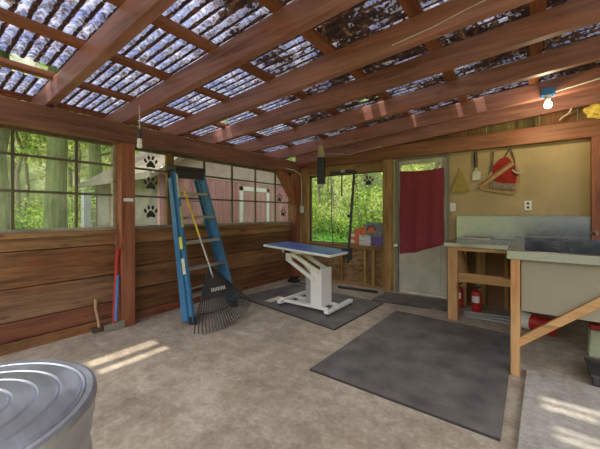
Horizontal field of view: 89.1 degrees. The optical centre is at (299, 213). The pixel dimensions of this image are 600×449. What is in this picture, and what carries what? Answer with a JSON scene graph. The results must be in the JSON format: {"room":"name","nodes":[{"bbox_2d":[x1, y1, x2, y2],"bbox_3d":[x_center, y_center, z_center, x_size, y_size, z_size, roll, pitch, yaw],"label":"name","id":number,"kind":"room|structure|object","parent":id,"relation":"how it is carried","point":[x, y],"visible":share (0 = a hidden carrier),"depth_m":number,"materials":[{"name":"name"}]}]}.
{"room":"dog grooming room","nodes":[
{"label":"dog grooming room","id":0,"kind":"room"},
{"bbox_2d":[0,175,290,356],"bbox_3d":[-1.845,0.130,3.617,0.080,2.180,6.000,0,0,37],"label":"wall","id":1,"kind":"structure","parent":0,"point":[49,286],"depth_m":3.16,"materials":[{"name":"brown wood"}]},
{"bbox_2d":[0,124,116,239],"bbox_3d":[-2.827,-0.270,2.273,0.110,0.980,2.670,0,0,37],"label":"window","id":2,"kind":"structure","parent":1,"relation":"in","point":[12,233],"depth_m":2.93,"materials":[{"name":"brown wood"}]},
{"bbox_2d":[135,147,291,232],"bbox_3d":[-1.069,-0.270,4.635,0.110,0.980,2.940,0,0,37],"label":"window","id":3,"kind":"structure","parent":1,"relation":"in","point":[169,157],"depth_m":4.25,"materials":[{"name":"brown wood"}]},
{"bbox_2d":[144,177,157,189],"bbox_3d":[-1.788,-0.364,3.655,0.002,0.148,0.166,0,0,37],"label":"print","id":4,"kind":"object","parent":3,"relation":"attached to","point":[150,185],"visible":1,"depth_m":3.65,"materials":[{"name":"paint"}]},
{"bbox_2d":[144,205,157,217],"bbox_3d":[-1.788,-0.024,3.655,0.002,0.148,0.166,0,0,37],"label":"print","id":5,"kind":"object","parent":3,"relation":"attached to","point":[150,213],"visible":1,"depth_m":3.65,"materials":[{"name":"paint"}]},
{"bbox_2d":[144,155,157,167],"bbox_3d":[-1.788,-0.619,3.655,0.002,0.148,0.166,0,0,37],"label":"print","id":6,"kind":"object","parent":3,"relation":"attached to","point":[150,163],"visible":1,"depth_m":3.65,"materials":[{"name":"paint"}]},
{"bbox_2d":[0,277,599,448],"bbox_3d":[0.310,1.310,1.857,5.720,0.180,6.550,0,0,37],"label":"floor","id":7,"kind":"structure","parent":0,"point":[249,383],"depth_m":2.21,"materials":[{"name":"concrete"}]},
{"bbox_2d":[0,359,97,448],"bbox_3d":[-0.790,0.794,0.663,0.584,0.851,0.584,0,0,25],"label":"trash can","id":8,"kind":"object","parent":7,"relation":"on","point":[45,403],"visible":1,"depth_m":0.73,"materials":[{"name":"metal"}]},
{"bbox_2d":[90,299,103,332],"bbox_3d":[-2.094,1.049,3.137,0.078,0.334,0.116,0,0,37],"label":"hatchet","id":9,"kind":"object","parent":7,"relation":"on","point":[98,328],"visible":1,"depth_m":3.13,"materials":[{"name":"brown wood"}]},
{"bbox_2d":[104,249,124,331],"bbox_3d":[-1.954,0.797,3.203,0.081,0.843,0.193,0,0,37],"label":"axe","id":10,"kind":"object","parent":7,"relation":"on","point":[120,324],"visible":1,"depth_m":3.21,"materials":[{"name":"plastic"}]},
{"bbox_2d":[116,142,134,326],"bbox_3d":[-1.912,0.230,3.343,0.140,1.980,0.140,0,0,37],"label":"post","id":11,"kind":"object","parent":7,"relation":"on","point":[125,152],"visible":0.87,"depth_m":3.29,"materials":[{"name":"brown wood"}]},
{"bbox_2d":[124,198,132,201],"bbox_3d":[-1.855,-0.147,3.300,0.004,0.035,0.100,0,0,37],"label":"tag","id":12,"kind":"object","parent":11,"relation":"attached to","point":[125,199],"visible":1,"depth_m":3.31,"materials":[{"name":"white plastic"}]},
{"bbox_2d":[0,96,300,173],"bbox_3d":[-1.806,-0.863,3.519,0.180,0.205,5.890,0,0,37],"label":"beam","id":13,"kind":"structure","parent":11,"relation":"on","point":[13,112],"depth_m":3.22,"materials":[{"name":"brown wood"}]},
{"bbox_2d":[30,0,177,107],"bbox_3d":[-0.400,-1.240,1.389,6.000,0.599,0.070,0,0,37],"label":"rafter","id":14,"kind":"object","parent":13,"relation":"on","point":[132,17],"depth_m":2.04,"materials":[{"name":"brown wood"}]},
{"bbox_2d":[0,88,287,158],"bbox_3d":[-2.045,-1.151,3.953,0.090,0.042,5.900,0,0,37],"label":"purlin","id":15,"kind":"structure","parent":14,"relation":"on","point":[3,92],"depth_m":3.41,"materials":[{"name":"brown wood"}]},
{"bbox_2d":[0,57,294,146],"bbox_3d":[-1.507,-1.198,3.553,0.090,0.042,5.900,0,0,37],"label":"purlin","id":16,"kind":"structure","parent":14,"relation":"on","point":[7,63],"depth_m":2.92,"materials":[{"name":"brown wood"}]},
{"bbox_2d":[398,0,468,101],"bbox_3d":[0.667,-1.388,1.935,0.090,0.042,5.900,0,0,37],"label":"purlin","id":17,"kind":"structure","parent":14,"relation":"on","point":[411,8],"depth_m":2.42,"materials":[{"name":"brown wood"}]},
{"bbox_2d":[529,0,546,84],"bbox_3d":[1.212,-1.436,1.528,0.090,0.042,5.900,0,0,37],"label":"purlin","id":18,"kind":"structure","parent":14,"relation":"on","point":[536,6],"depth_m":2.54,"materials":[{"name":"brown wood"}]},
{"bbox_2d":[102,0,363,123],"bbox_3d":[-0.006,-1.240,1.918,6.000,0.599,0.070,0,0,37],"label":"rafter","id":19,"kind":"object","parent":13,"relation":"on","point":[296,17],"visible":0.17,"depth_m":2.21,"materials":[{"name":"brown wood"}]},
{"bbox_2d":[137,106,141,148],"bbox_3d":[-1.600,-0.862,3.042,0.051,0.424,0.051,0,0,37],"label":"pendant light","id":20,"kind":"object","parent":19,"relation":"hanging from","point":[139,132],"visible":1,"depth_m":3.03,"materials":[{"name":"grey plastic"}]},
{"bbox_2d":[137,129,141,138],"bbox_3d":[-1.600,-0.792,3.042,0.044,0.095,0.044,0,0,37],"label":"socket","id":21,"kind":"object","parent":20,"relation":"attached to","point":[139,133],"depth_m":3.03,"materials":[{"name":"grey plastic"}]},
{"bbox_2d":[137,138,141,148],"bbox_3d":[-1.600,-0.698,3.042,0.051,0.095,0.051,0,0,37],"label":"bulb","id":22,"kind":"object","parent":20,"relation":"attached to","point":[139,140],"depth_m":3.02,"materials":[{"name":"white glass"}]},
{"bbox_2d":[157,0,534,135],"bbox_3d":[0.388,-1.240,2.447,6.000,0.599,0.070,0,0,37],"label":"rafter","id":23,"kind":"object","parent":13,"relation":"on","point":[378,46],"visible":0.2,"depth_m":2.37,"materials":[{"name":"brown wood"}]},
{"bbox_2d":[0,7,327,137],"bbox_3d":[-0.954,-1.247,3.140,0.090,0.042,5.900,0,0,37],"label":"purlin","id":24,"kind":"structure","parent":23,"relation":"on","point":[7,16],"depth_m":2.23,"materials":[{"name":"brown wood"}]},
{"bbox_2d":[104,0,366,128],"bbox_3d":[-0.424,-1.293,2.747,0.090,0.042,5.900,0,0,37],"label":"purlin","id":25,"kind":"structure","parent":23,"relation":"on","point":[162,22],"depth_m":2.28,"materials":[{"name":"brown wood"}]},
{"bbox_2d":[392,0,485,45],"bbox_3d":[1.014,-1.275,1.932,0.881,0.138,0.007,0,0,37],"label":"cable","id":26,"kind":"object","parent":23,"relation":"attached to","point":[483,0],"visible":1,"depth_m":2.00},
{"bbox_2d":[193,0,599,143],"bbox_3d":[0.722,-1.240,2.897,6.000,0.599,0.070,0,0,37],"label":"rafter","id":27,"kind":"object","parent":13,"relation":"on","point":[572,15],"visible":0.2,"depth_m":2.55,"materials":[{"name":"brown wood"}]},
{"bbox_2d":[256,0,412,116],"bbox_3d":[0.121,-1.341,2.341,0.090,0.042,5.900,0,0,37],"label":"purlin","id":28,"kind":"structure","parent":27,"relation":"on","point":[312,35],"depth_m":2.35,"materials":[{"name":"brown wood"}]},
{"bbox_2d":[231,35,599,151],"bbox_3d":[1.146,-1.240,3.466,6.000,0.599,0.070,0,0,37],"label":"rafter","id":29,"kind":"object","parent":13,"relation":"on","point":[586,51],"visible":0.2,"depth_m":3.13,"materials":[{"name":"brown wood"}]},
{"bbox_2d":[262,67,599,158],"bbox_3d":[1.594,-1.240,4.068,6.000,0.599,0.070,0,0,37],"label":"rafter","id":30,"kind":"object","parent":13,"relation":"on","point":[530,93],"visible":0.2,"depth_m":3.79,"materials":[{"name":"brown wood"}]},
{"bbox_2d":[316,145,325,187],"bbox_3d":[0.348,-0.763,4.989,0.155,0.676,0.155,0,0,37],"label":"lamp","id":31,"kind":"object","parent":30,"relation":"hanging from","point":[321,155],"visible":0.99,"depth_m":4.93,"materials":[{"name":"black metal"}]},
{"bbox_2d":[541,87,554,107],"bbox_3d":[2.603,-1.200,3.202,0.110,0.205,0.111,0,0,37],"label":"bulb","id":32,"kind":"object","parent":30,"relation":"attached to","point":[547,93],"visible":1,"depth_m":3.16,"materials":[{"name":"white glass"}]},
{"bbox_2d":[555,77,599,91],"bbox_3d":[3.121,-1.346,2.747,1.282,0.159,0.045,0,0,44],"label":"cable","id":33,"kind":"object","parent":30,"relation":"attached to","point":[598,77],"visible":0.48,"depth_m":3.07,"materials":[{"name":"beige plastic"}]},
{"bbox_2d":[165,165,237,324],"bbox_3d":[-1.260,0.319,3.805,0.648,1.824,0.792,0,0,27],"label":"stepladder","id":34,"kind":"object","parent":7,"relation":"on","point":[186,296],"visible":0.87,"depth_m":3.68,"materials":[{"name":"metal"}]},
{"bbox_2d":[183,188,251,333],"bbox_3d":[-0.902,0.450,3.503,0.736,1.522,0.784,0,0,-29],"label":"rake","id":35,"kind":"object","parent":7,"relation":"on","point":[216,284],"visible":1,"depth_m":3.38,"materials":[{"name":"yellow paint"}]},
{"bbox_2d":[291,173,300,277],"bbox_3d":[-0.076,0.230,5.810,0.140,1.980,0.130,0,0,37],"label":"post","id":36,"kind":"object","parent":7,"relation":"on","point":[295,177],"visible":0.67,"depth_m":5.76,"materials":[{"name":"brown wood"}]},
{"bbox_2d":[275,170,295,204],"bbox_3d":[-0.269,-0.461,5.567,0.100,0.598,0.489,0,0,37],"label":"brace","id":37,"kind":"object","parent":36,"relation":"attached to","point":[283,176],"visible":1,"depth_m":5.57,"materials":[{"name":"brown wood"}]},
{"bbox_2d":[288,276,303,283],"bbox_3d":[0.115,1.170,5.245,0.761,0.100,0.167,0,0,37],"label":"foot pedal","id":38,"kind":"object","parent":7,"relation":"on","point":[293,279],"visible":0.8,"depth_m":5.39,"materials":[{"name":"black plastic"}]},
{"bbox_2d":[240,284,382,330],"bbox_3d":[0.145,1.212,4.217,1.749,0.016,1.207,0,0,44],"label":"floor mat","id":39,"kind":"object","parent":7,"relation":"on","point":[359,307],"visible":0.83,"depth_m":3.91,"materials":[{"name":"rubber"}]},
{"bbox_2d":[264,241,352,316],"bbox_3d":[0.138,0.804,4.017,1.025,0.799,0.710,0,0,37],"label":"table","id":40,"kind":"object","parent":39,"relation":"on","point":[317,292],"visible":0.96,"depth_m":3.83,"materials":[{"name":"white paint"}]},
{"bbox_2d":[329,170,356,262],"bbox_3d":[0.546,0.037,3.839,0.350,1.168,0.110,0,0,30],"label":"post","id":41,"kind":"object","parent":40,"relation":"attached to","point":[348,256],"visible":0.97,"depth_m":3.79,"materials":[{"name":"black metal"}]},
{"bbox_2d":[338,285,377,292],"bbox_3d":[0.904,1.198,4.824,0.653,0.040,0.038,0,0,31],"label":"pipe","id":42,"kind":"object","parent":7,"relation":"on","point":[343,287],"visible":1,"depth_m":4.80,"materials":[{"name":"black plastic"}]},
{"bbox_2d":[371,292,447,311],"bbox_3d":[1.568,1.213,4.243,1.012,0.014,0.536,0,0,31],"label":"floor mat","id":43,"kind":"object","parent":7,"relation":"on","point":[387,297],"visible":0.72,"depth_m":4.21,"materials":[{"name":"rubber"}]},
{"bbox_2d":[310,311,510,441],"bbox_3d":[1.117,1.212,2.719,1.245,0.016,1.805,0,0,37],"label":"floor mat","id":44,"kind":"object","parent":7,"relation":"on","point":[457,374],"visible":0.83,"depth_m":2.38,"materials":[{"name":"rubber"}]},
{"bbox_2d":[459,283,462,307],"bbox_3d":[2.073,1.055,3.991,0.113,0.330,0.115,0,0,37],"label":"fire extinguisher","id":45,"kind":"object","parent":7,"relation":"on","point":[460,288],"visible":0.44,"depth_m":3.94,"materials":[{"name":"red paint"}]},
{"bbox_2d":[471,286,481,312],"bbox_3d":[2.198,1.055,3.799,0.113,0.330,0.115,0,0,37],"label":"fire extinguisher","id":46,"kind":"object","parent":7,"relation":"on","point":[476,296],"visible":0.97,"depth_m":3.76,"materials":[{"name":"red paint"}]},
{"bbox_2d":[444,237,511,320],"bbox_3d":[2.210,0.776,3.669,0.715,0.888,0.875,0,0,37],"label":"bench","id":47,"kind":"object","parent":7,"relation":"on","point":[458,272],"visible":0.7,"depth_m":3.48,"materials":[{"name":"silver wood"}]},
{"bbox_2d":[459,237,491,239],"bbox_3d":[2.283,0.320,3.972,0.360,0.023,0.180,0,0,37],"label":"metal tray","id":48,"kind":"object","parent":47,"relation":"on","point":[477,238],"visible":0.96,"depth_m":3.92,"materials":[{"name":"metal"}]},
{"bbox_2d":[464,311,509,317],"bbox_3d":[2.231,1.208,3.650,0.467,0.024,0.024,0,0,27],"label":"metal rod","id":49,"kind":"object","parent":7,"relation":"on","point":[502,316],"visible":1,"depth_m":3.64,"materials":[{"name":"grey metal"}]},
{"bbox_2d":[466,315,508,323],"bbox_3d":[2.127,1.208,3.478,0.420,0.024,0.024,0,0,37],"label":"metal rod","id":50,"kind":"object","parent":7,"relation":"on","point":[475,317],"visible":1,"depth_m":3.46,"materials":[{"name":"grey metal"}]},
{"bbox_2d":[465,313,510,321],"bbox_3d":[2.187,1.208,3.558,0.462,0.024,0.024,0,0,32],"label":"metal rod","id":51,"kind":"object","parent":7,"relation":"on","point":[490,317],"visible":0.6,"depth_m":3.54,"materials":[{"name":"grey metal"}]},
{"bbox_2d":[456,216,599,376],"bbox_3d":[2.579,0.624,2.765,2.405,1.192,1.924,0,0,37],"label":"dog bath","id":52,"kind":"object","parent":7,"relation":"on","point":[555,260],"visible":0.99,"depth_m":2.28,"materials":[{"name":"beige metal"}]},
{"bbox_2d":[521,311,557,336],"bbox_3d":[2.441,1.135,3.159,0.166,0.166,0.320,0,0,-29],"label":"tube","id":53,"kind":"object","parent":7,"relation":"on","point":[529,321],"visible":0.5,"depth_m":3.12,"materials":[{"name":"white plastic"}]},
{"bbox_2d":[517,369,599,448],"bbox_3d":[1.585,1.205,1.388,1.015,0.030,1.720,0,0,37],"label":"floor mat","id":54,"kind":"object","parent":7,"relation":"on","point":[558,412],"visible":1,"depth_m":1.81,"materials":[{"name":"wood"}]},
{"bbox_2d":[584,357,599,387],"bbox_3d":[2.348,1.176,2.120,0.515,0.088,0.325,0,0,37],"label":"tray","id":55,"kind":"object","parent":7,"relation":"on","point":[593,365],"visible":0.96,"depth_m":2.23,"materials":[{"name":"grey plastic"}]},
{"bbox_2d":[587,321,599,358],"bbox_3d":[2.559,1.080,2.583,0.181,0.280,0.100,0,0,37],"label":"jug","id":56,"kind":"object","parent":7,"relation":"on","point":[593,345],"visible":1,"depth_m":2.58,"materials":[{"name":"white plastic"}]},
{"bbox_2d":[590,136,599,322],"bbox_3d":[3.340,0.185,3.386,0.165,2.070,0.140,0,0,37],"label":"post","id":57,"kind":"object","parent":7,"relation":"on","point":[594,141],"visible":0.52,"depth_m":3.36,"materials":[{"name":"brown wood"}]},
{"bbox_2d":[300,119,599,168],"bbox_3d":[2.170,-0.948,4.256,5.400,0.195,0.140,0,0,37],"label":"beam","id":58,"kind":"structure","parent":57,"relation":"on","point":[584,129],"depth_m":4.01,"materials":[{"name":"brown wood"}]},
{"bbox_2d":[296,87,599,164],"bbox_3d":[2.102,-1.212,4.164,5.400,0.602,0.070,0,0,37],"label":"rafter","id":59,"kind":"object","parent":58,"relation":"on","point":[588,97],"visible":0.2,"depth_m":4.01,"materials":[{"name":"brown wood"}]},
{"bbox_2d":[325,146,381,154],"bbox_3d":[0.850,-0.997,4.863,0.890,0.100,0.071,0,0,14],"label":"cable","id":60,"kind":"object","parent":59,"relation":"attached to","point":[380,146],"visible":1,"depth_m":4.88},
{"bbox_2d":[583,103,599,118],"bbox_3d":[3.294,-1.173,3.322,0.320,0.285,0.133,0,0,37],"label":"sponge","id":61,"kind":"object","parent":58,"relation":"on","point":[593,111],"visible":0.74,"depth_m":3.34,"materials":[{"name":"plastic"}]},
{"bbox_2d":[0,0,599,152],"bbox_3d":[0.237,-1.382,2.286,6.050,0.444,5.950,0,0,37],"label":"ceiling","id":62,"kind":"structure","parent":0,"point":[217,21],"depth_m":2.50,"materials":[{"name":"clear plastic"}]},
{"bbox_2d":[301,93,595,316],"bbox_3d":[2.177,-0.230,4.288,5.572,2.900,0.140,0,0,37],"label":"wall","id":63,"kind":"structure","parent":0,"point":[555,176],"depth_m":4.04,"materials":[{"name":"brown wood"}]},
{"bbox_2d":[285,167,303,212],"bbox_3d":[-0.102,-0.418,5.611,0.072,0.807,0.484,0,0,40],"label":"junction box","id":64,"kind":"object","parent":63,"relation":"attached to","point":[301,206],"visible":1,"depth_m":5.76,"materials":[{"name":"white plastic"}]},
{"bbox_2d":[308,170,382,248],"bbox_3d":[0.773,-0.068,5.339,1.465,1.255,0.110,0,0,37],"label":"window","id":65,"kind":"structure","parent":63,"relation":"in","point":[311,241],"depth_m":5.50,"materials":[{"name":"brown wood"}]},
{"bbox_2d":[351,226,366,244],"bbox_3d":[0.992,0.373,5.183,0.297,0.310,0.045,0,0,37],"label":"tunnel","id":66,"kind":"object","parent":65,"relation":"on","point":[358,231],"visible":0.77,"depth_m":5.17,"materials":[{"name":"orange fabric"}]},
{"bbox_2d":[359,235,370,245],"bbox_3d":[1.076,0.441,5.051,0.205,0.175,0.012,0,0,37],"label":"printed card","id":67,"kind":"object","parent":65,"relation":"on","point":[365,239],"visible":1,"depth_m":5.04,"materials":[{"name":"white paper"}]},
{"bbox_2d":[364,176,372,184],"bbox_3d":[1.144,-0.549,5.088,0.172,0.153,0.002,0,0,37],"label":"print","id":68,"kind":"object","parent":65,"relation":"attached to","point":[368,182],"visible":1,"depth_m":5.09,"materials":[{"name":"paint"}]},
{"bbox_2d":[364,222,382,245],"bbox_3d":[1.244,0.332,4.982,0.413,0.392,0.021,0,0,37],"label":"box","id":69,"kind":"object","parent":65,"relation":"on","point":[373,229],"visible":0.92,"depth_m":4.99,"materials":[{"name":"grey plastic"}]},
{"bbox_2d":[369,235,382,246],"bbox_3d":[1.213,0.427,4.956,0.280,0.206,0.030,0,0,37],"label":"cutout","id":70,"kind":"object","parent":65,"relation":"on","point":[373,239],"visible":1,"depth_m":4.92},
{"bbox_2d":[393,154,446,297],"bbox_3d":[1.781,0.185,4.540,0.764,2.070,0.190,0,0,37],"label":"door","id":71,"kind":"structure","parent":63,"relation":"in","point":[424,271],"depth_m":4.55,"materials":[{"name":"paint"}]},
{"bbox_2d":[400,168,443,253],"bbox_3d":[1.795,-0.018,4.526,0.633,1.275,0.029,0,0,37],"label":"curtain","id":72,"kind":"object","parent":71,"relation":"hanging from","point":[421,192],"visible":1,"depth_m":4.52,"materials":[{"name":"red fabric"}]},
{"bbox_2d":[450,203,455,210],"bbox_3d":[2.151,-0.090,4.297,0.074,0.116,0.018,0,0,37],"label":"light switch","id":73,"kind":"object","parent":63,"relation":"attached to","point":[452,205],"visible":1,"depth_m":4.29,"materials":[{"name":"white plastic"}]},
{"bbox_2d":[451,169,468,191],"bbox_3d":[2.222,-0.475,4.234,0.220,0.350,0.030,0,0,37],"label":"whisk","id":74,"kind":"object","parent":63,"relation":"hanging from","point":[460,185],"visible":1,"depth_m":4.22,"materials":[{"name":"yellow wicker"}]},
{"bbox_2d":[472,152,480,180],"bbox_3d":[2.377,-0.638,4.112,0.100,0.385,0.048,0,0,37],"label":"scoop","id":75,"kind":"object","parent":63,"relation":"hanging from","point":[476,175],"visible":1,"depth_m":4.10,"materials":[{"name":"grey plastic"}]},
{"bbox_2d":[478,148,520,194],"bbox_3d":[2.576,-0.539,3.952,0.470,0.606,0.056,0,0,37],"label":"bag","id":76,"kind":"object","parent":63,"relation":"hanging from","point":[504,176],"visible":1,"depth_m":3.92,"materials":[{"name":"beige fabric"}]},
{"bbox_2d":[456,216,590,239],"bbox_3d":[3.141,0.179,3.521,2.405,0.303,0.040,0,0,37],"label":"backsplash","id":77,"kind":"structure","parent":63,"relation":"attached to","point":[494,227],"depth_m":3.78,"materials":[{"name":"silver metal"}]},
{"bbox_2d":[524,201,531,209],"bbox_3d":[2.835,-0.100,3.793,0.074,0.116,0.009,0,0,37],"label":"power outlet","id":78,"kind":"object","parent":63,"relation":"attached to","point":[527,204],"visible":1,"depth_m":3.79,"materials":[{"name":"white plastic"}]},
{"label":"outside","id":79,"kind":"structure","parent":0,"visible":0},
{"bbox_3d":[2.948,1.560,14.011,56.000,0.320,54.000,0,0,37],"label":"ground","id":80,"kind":"structure","parent":79,"visible":0},
{"bbox_2d":[0,49,13,229],"bbox_3d":[-6.912,-2.650,7.101,3.785,8.105,2.854,0,0,37],"label":"tree","id":81,"kind":"object","parent":80,"relation":"on","point":[4,134],"visible":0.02,"depth_m":6.81,"materials":[{"name":"green plant"}]},
{"bbox_2d":[15,212,42,228],"bbox_3d":[-8.050,0.667,8.778,1.857,1.601,2.260,0,0,41],"label":"bush","id":82,"kind":"object","parent":80,"relation":"on","point":[20,225],"visible":0.16,"depth_m":8.71,"materials":[{"name":"green plant"}]},
{"bbox_2d":[7,100,70,227],"bbox_3d":[-10.513,-1.514,11.577,2.928,5.836,3.141,0,0,44],"label":"leafy tree","id":83,"kind":"object","parent":80,"relation":"on","point":[33,149],"visible":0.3,"depth_m":11.61,"materials":[{"name":"green plant"}]},
{"bbox_2d":[7,72,87,227],"bbox_3d":[-10.757,-2.255,12.001,3.608,7.320,3.827,0,0,-6],"label":"leafy tree","id":84,"kind":"object","parent":80,"relation":"on","point":[27,181],"visible":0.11,"depth_m":12.14,"materials":[{"name":"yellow plant"}]},
{"bbox_2d":[21,208,80,228],"bbox_3d":[-6.802,0.638,8.839,1.473,1.611,1.777,0,0,9],"label":"bush","id":85,"kind":"object","parent":80,"relation":"on","point":[41,216],"visible":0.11,"depth_m":8.38,"materials":[{"name":"green plant"}]},
{"bbox_2d":[19,132,88,227],"bbox_3d":[-10.847,-1.779,14.090,3.194,6.367,3.427,0,0,23],"label":"leafy tree","id":86,"kind":"object","parent":80,"relation":"on","point":[71,141],"visible":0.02,"depth_m":14.12,"materials":[{"name":"green plant"}]},
{"bbox_2d":[42,66,67,227],"bbox_3d":[-5.488,-3.100,7.340,4.206,9.006,3.172,0,0,-35],"label":"tree","id":87,"kind":"object","parent":80,"relation":"on","point":[55,205],"visible":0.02,"depth_m":7.13,"materials":[{"name":"green plant"}]},
{"bbox_2d":[17,180,95,227],"bbox_3d":[-8.101,0.162,10.664,2.889,2.618,2.396,0,0,-41],"label":"bush","id":88,"kind":"object","parent":80,"relation":"on","point":[70,203],"visible":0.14,"depth_m":10.54,"materials":[{"name":"green plant"}]},
{"bbox_2d":[26,136,110,221],"bbox_3d":[-8.591,-1.411,11.731,2.776,5.631,2.944,0,0,44],"label":"leafy tree","id":89,"kind":"object","parent":80,"relation":"on","point":[86,173],"visible":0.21,"depth_m":11.55,"materials":[{"name":"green plant"}]},
{"bbox_2d":[38,62,110,226],"bbox_3d":[-7.075,-3.100,10.955,4.206,9.006,3.172,0,0,-17],"label":"tree","id":90,"kind":"object","parent":80,"relation":"on","point":[94,150],"visible":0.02,"depth_m":10.84,"materials":[{"name":"green plant"}]},
{"bbox_2d":[81,191,90,226],"bbox_3d":[-4.279,0.480,6.101,0.150,1.840,0.120,0,0,37],"label":"fence post","id":91,"kind":"object","parent":80,"relation":"on","point":[85,199],"visible":0.36,"depth_m":6.06,"materials":[{"name":"white paint"}]},
{"bbox_2d":[80,113,138,155],"bbox_3d":[-9.553,-2.309,15.543,3.726,7.428,3.998,0,0,-24],"label":"leafy tree","id":92,"kind":"object","parent":80,"relation":"on","point":[103,148],"visible":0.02,"depth_m":14.81,"materials":[{"name":"green plant"}]},
{"bbox_2d":[78,126,287,244],"bbox_3d":[-2.669,-0.435,8.238,3.480,3.670,4.570,0,0,37],"label":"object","id":93,"kind":"object","parent":80,"relation":"on","point":[218,188],"visible":0.3,"depth_m":7.07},
{"bbox_2d":[288,156,340,223],"bbox_3d":[0.785,-1.249,14.443,2.661,5.306,2.856,0,0,22],"label":"leafy tree","id":94,"kind":"object","parent":80,"relation":"on","point":[318,188],"visible":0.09,"depth_m":14.43,"materials":[{"name":"green plant"}]},
{"bbox_2d":[312,231,337,239],"bbox_3d":[0.734,0.994,9.362,1.309,0.946,1.768,0,0,10],"label":"fern","id":95,"kind":"object","parent":80,"relation":"on","point":[323,232],"visible":0.04,"depth_m":8.97,"materials":[{"name":"green plant"}]},
{"bbox_2d":[312,192,342,235],"bbox_3d":[0.802,0.257,12.628,2.667,2.417,2.212,0,0,-3],"label":"bush","id":96,"kind":"object","parent":80,"relation":"on","point":[314,203],"visible":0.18,"depth_m":12.33,"materials":[{"name":"green plant"}]},
{"bbox_2d":[312,180,346,229],"bbox_3d":[1.274,-0.124,16.412,2.907,3.223,3.612,0,0,18],"label":"bush","id":97,"kind":"object","parent":80,"relation":"on","point":[326,187],"visible":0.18,"depth_m":15.58,"materials":[{"name":"green plant"}]},
{"bbox_2d":[312,176,350,202],"bbox_3d":[1.760,-1.974,17.484,3.331,6.757,3.532,0,0,-28],"label":"leafy tree","id":98,"kind":"object","parent":80,"relation":"on","point":[337,176],"visible":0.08,"depth_m":17.92,"materials":[{"name":"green plant"}]},
{"bbox_2d":[312,218,351,239],"bbox_3d":[1.000,0.789,9.643,1.884,1.334,1.547,0,0,-27],"label":"bush","id":99,"kind":"object","parent":80,"relation":"on","point":[320,224],"visible":0.42,"depth_m":9.33,"materials":[{"name":"green plant"}]},
{"bbox_2d":[317,235,347,242],"bbox_3d":[0.980,1.011,7.963,1.253,0.904,1.691,0,0,-27],"label":"fern","id":100,"kind":"object","parent":80,"relation":"on","point":[345,240],"visible":0.08,"depth_m":8.03,"materials":[{"name":"green plant"}]},
{"bbox_2d":[312,174,362,223],"bbox_3d":[1.116,-0.849,11.111,2.355,4.504,2.220,0,0,13],"label":"leafy tree","id":101,"kind":"object","parent":80,"relation":"on","point":[349,184],"visible":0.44,"depth_m":10.75,"materials":[{"name":"green plant"}]},
{"bbox_2d":[327,174,363,219],"bbox_3d":[2.466,-1.514,14.349,3.141,5.836,2.928,0,0,-15],"label":"leafy tree","id":102,"kind":"object","parent":80,"relation":"on","point":[343,203],"visible":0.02,"depth_m":14.04,"materials":[{"name":"green plant"}]},
{"bbox_2d":[313,185,382,231],"bbox_3d":[1.990,0.162,12.199,2.889,2.618,2.396,0,0,-8],"label":"bush","id":103,"kind":"object","parent":80,"relation":"on","point":[356,198],"visible":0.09,"depth_m":11.98,"materials":[{"name":"green plant"}]},
{"bbox_2d":[325,184,382,239],"bbox_3d":[1.930,0.257,10.271,2.667,2.417,2.212,0,0,-9],"label":"bush","id":104,"kind":"object","parent":80,"relation":"on","point":[376,214],"visible":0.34,"depth_m":10.15,"materials":[{"name":"green plant"}]},
{"bbox_2d":[342,218,379,234],"bbox_3d":[2.174,0.789,8.715,1.884,1.334,1.547,0,0,14],"label":"bush","id":105,"kind":"object","parent":80,"relation":"on","point":[360,222],"visible":0.09,"depth_m":8.57,"materials":[{"name":"green plant"}]},
{"bbox_2d":[341,173,380,223],"bbox_3d":[2.631,-1.117,12.518,2.713,5.040,2.528,0,0,-6],"label":"leafy tree","id":106,"kind":"object","parent":80,"relation":"on","point":[366,174],"visible":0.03,"depth_m":12.29,"materials":[{"name":"green plant"}]},
{"bbox_2d":[360,162,438,217],"bbox_3d":[3.000,-1.130,9.458,2.498,5.068,2.649,0,0,-13],"label":"leafy tree","id":107,"kind":"object","parent":80,"relation":"on","point":[428,164],"visible":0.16,"depth_m":8.97,"materials":[{"name":"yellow plant"}]},
{"bbox_2d":[372,164,432,193],"bbox_3d":[4.821,-1.974,14.661,3.331,6.757,3.532,0,0,7],"label":"leafy tree","id":108,"kind":"object","parent":80,"relation":"on","point":[412,167],"visible":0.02,"depth_m":13.74,"materials":[{"name":"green plant"}]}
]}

